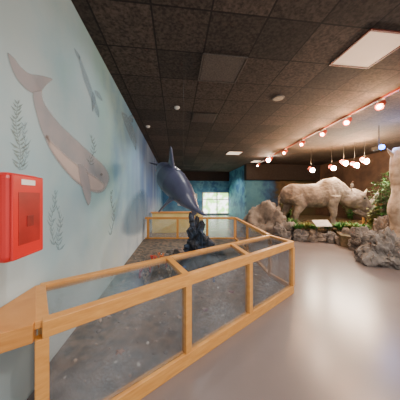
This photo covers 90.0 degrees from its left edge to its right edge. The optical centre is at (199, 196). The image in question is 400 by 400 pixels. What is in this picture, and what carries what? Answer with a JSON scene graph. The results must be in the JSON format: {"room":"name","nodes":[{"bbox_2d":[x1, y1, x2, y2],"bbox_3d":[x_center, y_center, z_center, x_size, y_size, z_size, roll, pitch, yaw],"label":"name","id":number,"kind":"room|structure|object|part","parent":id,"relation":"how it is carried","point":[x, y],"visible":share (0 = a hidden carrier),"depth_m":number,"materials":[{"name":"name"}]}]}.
{"room":"animal exhibit","nodes":[
{"label":"animal exhibit","id":0,"kind":"room"},
{"bbox_2d":[0,0,161,399],"bbox_3d":[-1.922,-0.301,6.568,0.149,3.503,18.500,0,0,-7],"label":"wall","id":1,"kind":"structure","parent":0,"point":[65,121],"depth_m":1.90,"materials":[{"name":"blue paint"}]},
{"bbox_2d":[0,172,42,262],"bbox_3d":[-1.064,0.102,1.086,0.266,0.455,0.250,0,0,-7],"label":"fire extinguisher cabinet","id":2,"kind":"object","parent":1,"relation":"attached to","point":[21,196],"visible":1,"depth_m":1.03,"materials":[{"name":"red metal"}]},
{"bbox_3d":[-0.934,0.130,1.102,0.004,0.060,0.050,0,0,-7],"label":"handle","id":3,"kind":"part","parent":2,"relation":"part of","materials":[{"name":"red plastic"}]},
{"bbox_2d":[162,181,227,214],"bbox_3d":[-0.282,-0.275,16.157,5.410,3.450,0.150,0,0,-7],"label":"wall","id":4,"kind":"structure","parent":0,"point":[199,187],"depth_m":16.12,"materials":[{"name":"blue paint"}]},
{"bbox_2d":[182,171,228,180],"bbox_3d":[-0.305,-1.650,15.927,5.310,0.700,0.300,0,0,-7],"label":"trim","id":5,"kind":"structure","parent":4,"relation":"attached to","point":[191,176],"depth_m":15.88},
{"bbox_2d":[202,192,228,213],"bbox_3d":[1.275,0.490,16.207,2.230,1.750,0.099,0,0,-7],"label":"window","id":6,"kind":"structure","parent":4,"relation":"in","point":[212,202],"depth_m":16.21,"materials":[{"name":"white glass"}]},
{"bbox_2d":[27,215,399,399],"bbox_3d":[3.155,1.500,7.278,10.400,0.100,18.700,0,0,-7],"label":"floor","id":7,"kind":"structure","parent":0,"point":[337,336],"depth_m":1.97,"materials":[{"name":"concrete"}]},
{"bbox_2d":[49,239,235,383],"bbox_3d":[-0.051,1.420,4.057,2.975,0.060,5.551,0,0,-7],"label":"sandy seabed","id":8,"kind":"object","parent":7,"relation":"on","point":[80,345],"visible":0.24,"depth_m":2.08,"materials":[{"name":"sand"}]},
{"bbox_2d":[163,248,183,256],"bbox_3d":[-0.513,1.243,4.282,0.542,0.293,0.387,0,0,-30],"label":"rock","id":9,"kind":"object","parent":8,"relation":"on","point":[172,251],"visible":0.24,"depth_m":4.23,"materials":[{"name":"grey stone"}]},
{"bbox_2d":[183,212,214,251],"bbox_3d":[-0.017,0.840,3.860,0.625,1.100,0.661,0,0,39],"label":"rock spire","id":10,"kind":"object","parent":8,"relation":"on","point":[197,239],"visible":0.43,"depth_m":3.82,"materials":[{"name":"grey stone"}]},
{"bbox_2d":[0,235,294,399],"bbox_3d":[0.048,1.060,2.205,3.596,0.780,0.633,0,0,-39],"label":"glass barrier","id":11,"kind":"object","parent":7,"relation":"on","point":[199,299],"visible":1,"depth_m":1.60,"materials":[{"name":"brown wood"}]},
{"bbox_3d":[-0.865,1.051,1.094,0.062,0.578,0.062,0,0,-41],"label":"post","id":12,"kind":"part","parent":11,"relation":"part of","materials":[{"name":"brown wood"}]},
{"bbox_3d":[-0.614,0.695,1.667,1.064,0.006,0.542,0,0,-39],"label":"glass lid","id":13,"kind":"part","parent":11,"relation":"part of","materials":[{"name":"clear glass"}]},
{"bbox_3d":[-0.489,1.051,1.417,0.931,0.578,0.006,0,0,-41],"label":"glass pane","id":14,"kind":"part","parent":11,"relation":"part of","materials":[{"name":"clear glass"}]},
{"bbox_3d":[0.006,0.698,2.539,3.181,0.056,0.060,0,0,-39],"label":"rail","id":15,"kind":"part","parent":11,"relation":"part of","materials":[{"name":"brown wood"}]},
{"bbox_3d":[0.267,0.716,2.067,2.984,0.092,0.065,0,0,-41],"label":"rail","id":16,"kind":"part","parent":11,"relation":"part of","materials":[{"name":"brown wood"}]},
{"bbox_3d":[-0.113,1.051,1.740,0.062,0.578,0.062,0,0,-41],"label":"post","id":17,"kind":"part","parent":11,"relation":"part of","materials":[{"name":"brown wood"}]},
{"bbox_3d":[0.267,1.395,2.067,2.984,0.110,0.065,0,0,-41],"label":"rail","id":18,"kind":"part","parent":11,"relation":"part of","materials":[{"name":"brown wood"}]},
{"bbox_3d":[0.169,0.695,2.332,1.138,0.006,0.516,0,0,-40],"label":"glass lid","id":19,"kind":"part","parent":11,"relation":"part of","materials":[{"name":"clear glass"}]},
{"bbox_3d":[0.229,1.051,2.035,0.844,0.578,0.006,0,0,-41],"label":"glass pane","id":20,"kind":"part","parent":11,"relation":"part of","materials":[{"name":"clear glass"}]},
{"bbox_3d":[0.572,1.051,2.330,0.062,0.578,0.062,0,0,-41],"label":"post","id":21,"kind":"part","parent":11,"relation":"part of","materials":[{"name":"brown wood"}]},
{"bbox_3d":[0.892,0.695,2.954,1.233,0.006,0.503,0,0,-41],"label":"glass lid","id":22,"kind":"part","parent":11,"relation":"part of","materials":[{"name":"clear glass"}]},
{"bbox_3d":[0.985,1.051,2.685,1.029,0.578,0.006,0,0,-41],"label":"glass pane","id":23,"kind":"part","parent":11,"relation":"part of","materials":[{"name":"clear glass"}]},
{"bbox_3d":[1.398,1.051,3.040,0.062,0.578,0.062,0,0,-41],"label":"post","id":24,"kind":"part","parent":11,"relation":"part of","materials":[{"name":"brown wood"}]},
{"bbox_2d":[151,211,203,232],"bbox_3d":[-0.920,1.030,8.300,2.150,0.840,0.400,0,0,-7],"label":"display case","id":25,"kind":"object","parent":7,"relation":"on","point":[158,225],"depth_m":8.12,"materials":[{"name":"brown wood"}]},
{"bbox_2d":[151,211,203,212],"bbox_3d":[-0.920,0.630,8.300,2.150,0.040,0.400,0,0,-7],"label":"countertop","id":26,"kind":"structure","parent":25,"relation":"on","point":[161,211],"depth_m":8.14,"materials":[{"name":"brown wood"}]},
{"bbox_2d":[145,217,235,238],"bbox_3d":[-0.309,1.060,6.684,3.039,0.780,0.078,0,0,0],"label":"glass barrier","id":27,"kind":"object","parent":7,"relation":"on","point":[147,218],"visible":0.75,"depth_m":6.65,"materials":[{"name":"brown wood"}]},
{"bbox_3d":[-1.739,1.045,6.680,0.070,0.610,0.070,0,0,-7],"label":"post","id":28,"kind":"part","parent":27,"relation":"part of","materials":[{"name":"brown wood"}]},
{"bbox_3d":[-0.749,1.045,6.682,0.070,0.610,0.070,0,0,-7],"label":"post","id":29,"kind":"part","parent":27,"relation":"part of","materials":[{"name":"brown wood"}]},
{"bbox_3d":[-0.329,0.705,6.684,3.001,0.070,0.070,0,0,0],"label":"rail","id":30,"kind":"part","parent":27,"relation":"part of","materials":[{"name":"brown wood"}]},
{"bbox_3d":[-0.329,1.400,6.684,3.001,0.100,0.060,0,0,0],"label":"rail","id":31,"kind":"part","parent":27,"relation":"part of","materials":[{"name":"brown wood"}]},
{"bbox_3d":[0.241,1.045,6.685,0.070,0.610,0.070,0,0,-7],"label":"post","id":32,"kind":"part","parent":27,"relation":"part of","materials":[{"name":"brown wood"}]},
{"bbox_3d":[1.172,1.045,6.687,0.070,0.610,0.070,0,0,-7],"label":"post","id":33,"kind":"part","parent":27,"relation":"part of","materials":[{"name":"brown wood"}]},
{"bbox_2d":[235,217,270,240],"bbox_3d":[1.211,1.060,5.111,0.060,0.780,3.014,0,0,-1],"label":"glass barrier","id":34,"kind":"object","parent":7,"relation":"on","point":[244,230],"visible":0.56,"depth_m":5.18,"materials":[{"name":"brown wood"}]},
{"bbox_3d":[1.196,1.040,5.864,0.006,0.620,1.447,0,0,-1],"label":"glass pane","id":35,"kind":"part","parent":34,"relation":"part of","materials":[{"name":"clear glass"}]},
{"bbox_3d":[1.227,1.040,4.358,0.006,0.620,1.447,0,0,-1],"label":"glass pane","id":36,"kind":"part","parent":34,"relation":"part of","materials":[{"name":"clear glass"}]},
{"bbox_2d":[247,200,286,234],"bbox_3d":[2.372,0.772,7.358,1.460,1.355,1.102,0,0,-7],"label":"boulder","id":37,"kind":"object","parent":7,"relation":"on","point":[265,215],"visible":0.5,"depth_m":7.08,"materials":[{"name":"grey stone"}]},
{"bbox_2d":[273,220,295,239],"bbox_3d":[2.953,1.111,6.981,0.839,0.678,0.688,0,0,-44],"label":"boulder","id":38,"kind":"object","parent":7,"relation":"on","point":[284,231],"visible":0.65,"depth_m":6.80,"materials":[{"name":"grey stone"}]},
{"bbox_2d":[291,229,308,241],"bbox_3d":[3.440,1.252,6.783,0.798,0.396,0.665,0,0,-7],"label":"boulder","id":39,"kind":"object","parent":7,"relation":"on","point":[300,235],"visible":0.82,"depth_m":6.59,"materials":[{"name":"grey stone"}]},
{"bbox_2d":[293,223,304,228],"bbox_3d":[3.288,0.993,6.783,0.563,0.275,0.630,0,0,28],"label":"fern","id":40,"kind":"object","parent":39,"relation":"on","point":[300,226],"visible":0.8,"depth_m":6.66,"materials":[{"name":"green plant"}]},
{"bbox_2d":[305,229,325,241],"bbox_3d":[3.842,1.252,6.673,0.772,0.396,0.652,0,0,8],"label":"boulder","id":41,"kind":"object","parent":7,"relation":"on","point":[314,236],"visible":0.91,"depth_m":6.45,"materials":[{"name":"grey stone"}]},
{"bbox_2d":[312,220,331,231],"bbox_3d":[3.995,0.996,6.550,0.560,0.468,0.220,0,0,-7],"label":"panel","id":42,"kind":"object","parent":41,"relation":"on","point":[318,223],"visible":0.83,"depth_m":6.53,"materials":[{"name":"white plastic"}]},
{"bbox_2d":[323,231,336,243],"bbox_3d":[4.295,1.278,6.526,0.773,0.343,0.592,0,0,-30],"label":"boulder","id":43,"kind":"object","parent":7,"relation":"on","point":[329,236],"visible":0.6,"depth_m":6.30,"materials":[{"name":"grey stone"}]},
{"bbox_2d":[290,215,371,247],"bbox_3d":[5.024,1.290,8.434,5.974,0.320,7.550,0,0,-7],"label":"base","id":44,"kind":"object","parent":7,"relation":"on","point":[343,238],"visible":0.15,"depth_m":9.22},
{"bbox_2d":[278,195,291,218],"bbox_3d":[4.049,0.416,9.221,0.880,1.432,0.715,0,0,30],"label":"leafy shrub","id":45,"kind":"object","parent":44,"relation":"on","point":[288,213],"visible":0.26,"depth_m":9.16,"materials":[{"name":"green plant"}]},
{"bbox_2d":[286,218,298,223],"bbox_3d":[3.314,0.943,7.221,0.718,0.373,0.696,0,0,29],"label":"fern","id":46,"kind":"object","parent":44,"relation":"on","point":[292,219],"visible":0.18,"depth_m":7.24,"materials":[{"name":"green plant"}]},
{"bbox_2d":[278,177,379,228],"bbox_3d":[4.791,0.210,7.544,3.542,1.908,1.113,0,0,10],"label":"animal","id":47,"kind":"object","parent":44,"relation":"on","point":[330,192],"visible":0.93,"depth_m":7.24},
{"bbox_2d":[294,220,365,229],"bbox_3d":[5.363,1.108,8.136,5.207,0.041,3.080,0,0,-7],"label":"leaf litter","id":48,"kind":"object","parent":44,"relation":"on","point":[302,220],"visible":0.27,"depth_m":8.35,"materials":[{"name":"brown plant"}]},
{"bbox_2d":[297,222,314,229],"bbox_3d":[3.631,0.979,6.912,0.662,0.303,0.611,0,0,-7],"label":"fern","id":49,"kind":"object","parent":48,"relation":"on","point":[307,225],"visible":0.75,"depth_m":6.83,"materials":[{"name":"green plant"}]},
{"bbox_2d":[332,221,347,230],"bbox_3d":[4.684,0.968,6.720,0.709,0.324,0.605,0,0,-7],"label":"fern","id":50,"kind":"object","parent":44,"relation":"on","point":[337,225],"visible":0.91,"depth_m":6.65,"materials":[{"name":"green plant"}]},
{"bbox_2d":[334,227,349,244],"bbox_3d":[4.458,1.194,6.081,0.607,0.512,0.631,0,0,-7],"label":"boulder","id":51,"kind":"object","parent":44,"relation":"on","point":[344,230],"visible":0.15,"depth_m":6.12,"materials":[{"name":"grey stone"}]},
{"bbox_2d":[343,206,354,218],"bbox_3d":[7.154,0.359,9.644,1.078,1.546,1.028,0,0,21],"label":"leafy shrub","id":52,"kind":"object","parent":44,"relation":"on","point":[350,213],"visible":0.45,"depth_m":9.56,"materials":[{"name":"green plant"}]},
{"bbox_2d":[340,222,361,228],"bbox_3d":[5.010,0.964,6.516,0.753,0.332,0.682,0,0,13],"label":"fern","id":53,"kind":"object","parent":44,"relation":"on","point":[351,225],"visible":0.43,"depth_m":6.42,"materials":[{"name":"green plant"}]},
{"bbox_2d":[352,222,372,228],"bbox_3d":[5.071,0.950,6.314,0.751,0.361,0.698,0,0,-7],"label":"fern","id":54,"kind":"object","parent":44,"relation":"on","point":[363,225],"visible":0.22,"depth_m":6.29,"materials":[{"name":"green plant"}]},
{"bbox_2d":[366,206,378,229],"bbox_3d":[5.560,0.704,6.271,0.500,0.855,0.545,0,0,-7],"label":"leafy shrub","id":55,"kind":"object","parent":44,"relation":"on","point":[374,211],"visible":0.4,"depth_m":6.33,"materials":[{"name":"green plant"}]},
{"bbox_2d":[365,181,390,217],"bbox_3d":[5.535,0.315,6.114,0.615,1.630,0.713,0,0,5],"label":"leafy shrub","id":56,"kind":"object","parent":44,"relation":"on","point":[381,200],"visible":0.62,"depth_m":6.08,"materials":[{"name":"green plant"}]},
{"bbox_3d":[5.545,0.335,6.121,0.378,1.593,0.533,0,0,4],"label":"stem","id":57,"kind":"part","parent":56,"relation":"part of","materials":[{"name":"green plant"}]},
{"bbox_2d":[372,215,389,231],"bbox_3d":[5.415,0.981,5.723,0.914,0.939,0.668,0,0,19],"label":"boulder","id":58,"kind":"object","parent":44,"relation":"on","point":[380,223],"visible":0.15,"depth_m":5.66,"materials":[{"name":"grey stone"}]},
{"bbox_2d":[377,171,390,214],"bbox_3d":[6.133,0.091,6.492,0.626,2.078,0.625,0,0,34],"label":"leafy shrub","id":59,"kind":"object","parent":44,"relation":"on","point":[384,179],"visible":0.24,"depth_m":6.52,"materials":[{"name":"green plant"}]},
{"bbox_3d":[6.144,0.118,6.476,0.401,2.025,0.399,0,0,-45],"label":"stem","id":60,"kind":"part","parent":59,"relation":"part of","materials":[{"name":"green plant"}]},
{"bbox_2d":[387,147,399,236],"bbox_3d":[5.149,-0.055,5.188,0.482,2.463,0.446,0,0,-7],"label":"animal","id":61,"kind":"object","parent":44,"relation":"on","point":[393,206],"visible":0.9,"depth_m":5.15,"materials":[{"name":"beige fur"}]},
{"bbox_2d":[347,225,368,250],"bbox_3d":[4.372,1.108,5.325,0.671,0.684,0.774,0,0,-11],"label":"boulder","id":62,"kind":"object","parent":7,"relation":"on","point":[356,233],"visible":0.38,"depth_m":5.32,"materials":[{"name":"grey stone"}]},
{"bbox_2d":[353,226,399,269],"bbox_3d":[4.001,1.042,4.356,1.244,0.817,0.843,0,0,-7],"label":"boulder","id":63,"kind":"object","parent":7,"relation":"on","point":[381,248],"visible":1,"depth_m":4.18,"materials":[{"name":"grey stone"}]},
{"bbox_2d":[71,0,399,171],"bbox_3d":[3.036,-2.050,8.271,10.400,0.100,16.700,0,0,-7],"label":"ceiling","id":64,"kind":"structure","parent":0,"point":[152,51],"depth_m":3.32,"materials":[{"name":"tile"}]},
{"bbox_2d":[150,146,206,215],"bbox_3d":[-0.476,-0.842,3.489,0.629,2.317,2.188,0,0,-19],"label":"dolphin","id":65,"kind":"object","parent":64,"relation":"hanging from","point":[172,181],"visible":1,"depth_m":2.83,"materials":[{"name":"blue plastic"}]},
{"bbox_2d":[192,112,216,122],"bbox_3d":[0.099,-1.990,5.048,0.580,0.019,0.580,0,0,-7],"label":"ceiling vent","id":66,"kind":"object","parent":64,"relation":"in","point":[197,117],"visible":1,"depth_m":4.98,"materials":[{"name":"black plastic"}]},
{"bbox_2d":[198,53,248,83],"bbox_3d":[0.328,-1.991,3.142,0.662,0.016,0.662,0,0,-7],"label":"ceiling panel","id":67,"kind":"object","parent":64,"relation":"attached to","point":[216,68],"visible":1,"depth_m":3.09,"materials":[{"name":"grey tile"}]},
{"bbox_2d":[225,151,242,154],"bbox_3d":[1.548,-1.991,9.089,0.662,0.016,0.662,0,0,-7],"label":"recessed light","id":68,"kind":"object","parent":64,"relation":"in","point":[228,152],"visible":1,"depth_m":9.13,"materials":[{"name":"paint"}]},
{"bbox_3d":[1.548,-1.994,9.089,0.600,0.011,0.600,0,0,-7],"label":"panel","id":69,"kind":"part","parent":68,"relation":"part of","materials":[{"name":"white plastic"}]},
{"bbox_2d":[250,160,265,162],"bbox_3d":[3.226,-1.991,11.224,0.662,0.016,0.662,0,0,-7],"label":"recessed light","id":70,"kind":"object","parent":64,"relation":"in","point":[253,161],"visible":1,"depth_m":11.20,"materials":[{"name":"paint"}]},
{"bbox_2d":[272,95,284,100],"bbox_3d":[1.580,-1.990,4.037,0.240,0.020,0.240,0,0,-7],"label":"ceiling speaker","id":71,"kind":"object","parent":64,"relation":"attached to","point":[278,97],"visible":1,"depth_m":4.02},
{"bbox_2d":[273,96,282,100],"bbox_3d":[1.580,-1.982,4.037,0.190,0.005,0.190,0,0,-7],"label":"grille","id":72,"kind":"object","parent":71,"relation":"attached to","point":[276,98],"depth_m":4.02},
{"bbox_2d":[256,87,399,163],"bbox_3d":[3.504,-1.980,7.521,0.050,0.040,8.932,0,0,-2],"label":"track","id":73,"kind":"object","parent":64,"relation":"attached to","point":[398,88],"visible":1,"depth_m":4.88,"materials":[{"name":"metal"}]},
{"bbox_2d":[320,128,326,136],"bbox_3d":[3.560,-1.849,5.756,0.225,0.222,0.139,0,0,-25],"label":"track spotlight","id":74,"kind":"object","parent":73,"relation":"attached to","point":[324,131],"visible":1,"depth_m":5.72,"materials":[{"name":"white plastic"}]},
{"bbox_2d":[343,115,351,124],"bbox_3d":[3.591,-1.849,4.854,0.225,0.222,0.139,0,0,-25],"label":"track spotlight","id":75,"kind":"object","parent":73,"relation":"attached to","point":[348,120],"visible":1,"depth_m":4.82,"materials":[{"name":"white plastic"}]},
{"bbox_2d":[375,98,385,109],"bbox_3d":[3.622,-1.849,4.001,0.225,0.222,0.139,0,0,-25],"label":"track spotlight","id":76,"kind":"object","parent":73,"relation":"attached to","point":[382,102],"visible":1,"depth_m":3.96,"materials":[{"name":"white plastic"}]},
{"bbox_2d":[328,164,335,170],"bbox_3d":[5.179,-1.513,7.866,0.210,0.974,0.287,0,0,-7],"label":"spotlight","id":77,"kind":"object","parent":64,"relation":"hanging from","point":[330,166],"visible":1,"depth_m":7.76,"materials":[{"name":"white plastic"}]},
{"bbox_2d":[340,160,347,165],"bbox_3d":[5.430,-1.585,7.566,0.210,0.830,0.287,0,0,-7],"label":"spotlight","id":78,"kind":"object","parent":64,"relation":"hanging from","point":[343,162],"visible":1,"depth_m":7.46,"materials":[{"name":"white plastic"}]},
{"bbox_2d":[350,142,358,167],"bbox_3d":[5.608,-1.524,7.266,0.210,0.953,0.287,0,0,-7],"label":"spotlight","id":79,"kind":"object","parent":64,"relation":"hanging from","point":[354,164],"visible":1,"depth_m":7.24,"materials":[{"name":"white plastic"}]},
{"bbox_2d":[329,28,399,68],"bbox_3d":[2.311,-1.991,2.735,0.662,0.016,0.662,0,0,-7],"label":"recessed light","id":80,"kind":"object","parent":64,"relation":"in","point":[373,46],"visible":1,"depth_m":2.70,"materials":[{"name":"paint"}]},
{"bbox_2d":[360,139,368,163],"bbox_3d":[5.719,-1.569,6.966,0.210,0.863,0.287,0,0,-7],"label":"spotlight","id":81,"kind":"object","parent":64,"relation":"hanging from","point":[364,160],"visible":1,"depth_m":6.93,"materials":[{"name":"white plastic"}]},
{"bbox_2d":[371,145,384,150],"bbox_3d":[5.011,-1.651,5.585,0.187,0.698,0.310,0,0,-7],"label":"projector","id":82,"kind":"object","parent":64,"relation":"hanging from","point":[380,147],"visible":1,"depth_m":5.56,"materials":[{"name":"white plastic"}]},
{"bbox_2d":[228,165,245,219],"bbox_3d":[2.601,-0.275,14.413,0.100,3.450,4.000,0,0,-7],"label":"wall","id":83,"kind":"structure","parent":0,"point":[236,183],"depth_m":13.92,"materials":[{"name":"blue paint"}]},
{"bbox_2d":[246,180,315,214],"bbox_3d":[5.189,-0.275,12.784,4.650,3.450,0.150,0,0,-7],"label":"wall","id":84,"kind":"structure","parent":0,"point":[257,191],"depth_m":12.60,"materials":[{"name":"blue paint"}]},
{"bbox_2d":[244,164,319,180],"bbox_3d":[5.147,-1.525,12.502,4.800,0.950,0.400,0,0,-7],"label":"trim","id":85,"kind":"structure","parent":84,"relation":"attached to","point":[284,172],"depth_m":12.29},
{"bbox_2d":[316,149,391,220],"bbox_3d":[8.197,-0.275,7.858,0.150,3.450,10.650,0,0,-7],"label":"wall","id":86,"kind":"structure","parent":0,"point":[363,176],"depth_m":9.83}
]}

